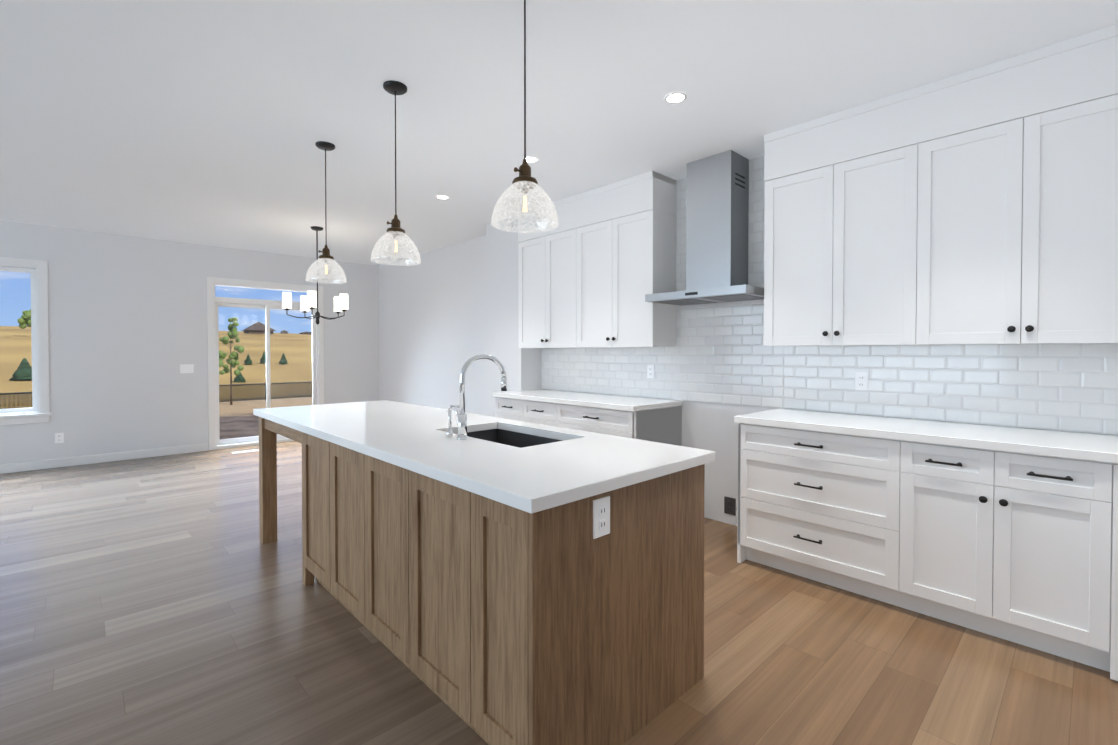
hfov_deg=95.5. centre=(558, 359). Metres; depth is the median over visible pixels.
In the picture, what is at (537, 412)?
base cabinet
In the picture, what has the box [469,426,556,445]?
sink
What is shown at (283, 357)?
shrub
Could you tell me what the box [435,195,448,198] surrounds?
recessed light
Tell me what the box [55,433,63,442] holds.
outlet
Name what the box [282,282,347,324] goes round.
chandelier
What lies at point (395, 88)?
pendant cord
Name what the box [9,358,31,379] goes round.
shrub
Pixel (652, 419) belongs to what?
base cabinet
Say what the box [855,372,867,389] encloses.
outlet
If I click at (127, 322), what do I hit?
wall
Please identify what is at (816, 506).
base cabinet
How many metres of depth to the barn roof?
147.93 m
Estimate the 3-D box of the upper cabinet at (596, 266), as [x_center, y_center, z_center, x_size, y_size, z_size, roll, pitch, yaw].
[0.546,-0.800,4.426,0.331,1.369,0.899,-1,1,-43]
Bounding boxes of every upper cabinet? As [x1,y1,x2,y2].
[517,197,568,346]
[569,171,676,346]
[764,92,911,345]
[900,24,1117,343]
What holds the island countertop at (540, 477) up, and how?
on the kitchen island
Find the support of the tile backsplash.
attached to the wall at (432, 322)
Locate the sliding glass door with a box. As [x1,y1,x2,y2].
[207,277,323,450]
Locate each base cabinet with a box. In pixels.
[495,397,516,419]
[517,401,548,424]
[549,405,681,445]
[737,424,893,604]
[894,440,1085,662]
[1082,460,1117,680]
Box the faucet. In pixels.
[445,354,506,437]
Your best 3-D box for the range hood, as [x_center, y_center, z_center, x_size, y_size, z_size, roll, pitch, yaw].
[1.102,-0.953,3.718,0.480,1.042,0.800,-1,1,-43]
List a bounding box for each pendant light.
[306,141,346,283]
[371,80,420,265]
[491,0,558,232]
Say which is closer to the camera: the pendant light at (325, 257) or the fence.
the pendant light at (325, 257)
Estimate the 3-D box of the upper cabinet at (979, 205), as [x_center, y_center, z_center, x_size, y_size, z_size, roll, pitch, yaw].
[2.335,-0.773,2.540,0.331,1.369,0.960,-1,1,-43]
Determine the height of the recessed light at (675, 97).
0.004 m
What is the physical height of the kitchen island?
0.879 m
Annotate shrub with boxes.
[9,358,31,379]
[233,372,245,381]
[244,354,251,364]
[260,351,265,363]
[279,353,287,363]
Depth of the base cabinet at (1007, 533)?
2.29 m
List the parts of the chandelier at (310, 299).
lamp shade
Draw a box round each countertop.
[253,400,714,513]
[493,389,680,412]
[734,408,1117,463]
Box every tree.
[17,309,30,328]
[219,317,243,404]
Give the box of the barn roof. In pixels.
[242,322,275,333]
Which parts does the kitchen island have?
panel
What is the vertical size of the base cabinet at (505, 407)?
0.879 m
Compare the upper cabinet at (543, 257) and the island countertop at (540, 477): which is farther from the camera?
the upper cabinet at (543, 257)
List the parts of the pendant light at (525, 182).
lamp shade, bulb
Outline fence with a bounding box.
[0,381,311,408]
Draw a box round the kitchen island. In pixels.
[259,418,709,744]
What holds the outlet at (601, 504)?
attached to the kitchen island
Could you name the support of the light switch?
attached to the wall at (127, 322)
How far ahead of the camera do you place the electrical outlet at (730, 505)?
3.88 m
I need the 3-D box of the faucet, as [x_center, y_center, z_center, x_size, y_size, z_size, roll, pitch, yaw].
[-0.391,0.168,2.406,0.248,0.392,0.174,-1,1,-43]
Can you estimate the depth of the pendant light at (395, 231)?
2.70 m
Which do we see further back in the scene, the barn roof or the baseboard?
the barn roof
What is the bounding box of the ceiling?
[0,0,1117,265]
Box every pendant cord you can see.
[315,141,334,263]
[383,80,406,236]
[512,0,537,192]
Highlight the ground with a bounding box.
[0,326,311,439]
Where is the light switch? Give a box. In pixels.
[180,364,193,372]
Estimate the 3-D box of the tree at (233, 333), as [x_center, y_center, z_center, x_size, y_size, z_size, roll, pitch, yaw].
[-16.634,0.105,25.658,1.138,4.487,1.218,-1,1,-43]
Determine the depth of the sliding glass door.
7.16 m
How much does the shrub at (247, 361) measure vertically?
1.166 m
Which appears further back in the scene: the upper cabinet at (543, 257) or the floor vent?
the floor vent
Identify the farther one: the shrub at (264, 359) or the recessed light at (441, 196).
the shrub at (264, 359)
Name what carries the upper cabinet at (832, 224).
attached to the wall at (432, 322)
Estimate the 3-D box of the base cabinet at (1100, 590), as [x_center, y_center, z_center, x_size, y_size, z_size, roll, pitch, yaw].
[2.645,0.851,2.018,0.631,0.879,0.739,-1,1,-43]
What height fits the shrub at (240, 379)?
0.963 m
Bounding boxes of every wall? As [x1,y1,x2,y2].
[0,220,378,464]
[379,235,1117,525]
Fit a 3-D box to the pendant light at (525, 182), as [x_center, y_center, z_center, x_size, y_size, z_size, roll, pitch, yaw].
[-0.130,-0.981,1.937,0.257,0.934,0.257,-1,1,-43]
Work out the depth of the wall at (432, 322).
6.77 m
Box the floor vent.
[231,449,258,453]
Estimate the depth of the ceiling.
2.80 m
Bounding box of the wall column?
[486,216,540,416]
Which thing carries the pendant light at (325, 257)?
hanging from the ceiling
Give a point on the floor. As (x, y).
(168, 599)
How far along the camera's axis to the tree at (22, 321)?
82.12 m
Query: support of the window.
in the wall at (127, 322)
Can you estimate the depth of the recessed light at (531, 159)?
3.74 m
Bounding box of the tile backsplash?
[541,155,1117,434]
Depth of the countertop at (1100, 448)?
2.52 m
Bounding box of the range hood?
[645,150,763,305]
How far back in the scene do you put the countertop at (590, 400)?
4.27 m
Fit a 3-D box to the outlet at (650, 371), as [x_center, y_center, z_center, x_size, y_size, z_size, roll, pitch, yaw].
[0.795,0.105,4.401,0.010,0.115,0.072,-1,1,-43]
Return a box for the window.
[0,257,51,424]
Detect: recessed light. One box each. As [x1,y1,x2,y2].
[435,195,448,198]
[522,156,538,162]
[664,92,686,103]
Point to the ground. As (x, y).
(237, 411)
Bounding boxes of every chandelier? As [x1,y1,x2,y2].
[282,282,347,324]
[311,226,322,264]
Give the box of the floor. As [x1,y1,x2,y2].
[0,441,1117,744]
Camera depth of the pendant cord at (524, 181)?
1.93 m
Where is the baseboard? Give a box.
[0,443,207,473]
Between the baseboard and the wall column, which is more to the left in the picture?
the baseboard
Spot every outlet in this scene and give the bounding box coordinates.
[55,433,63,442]
[593,496,609,538]
[647,365,654,377]
[724,496,735,515]
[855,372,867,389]

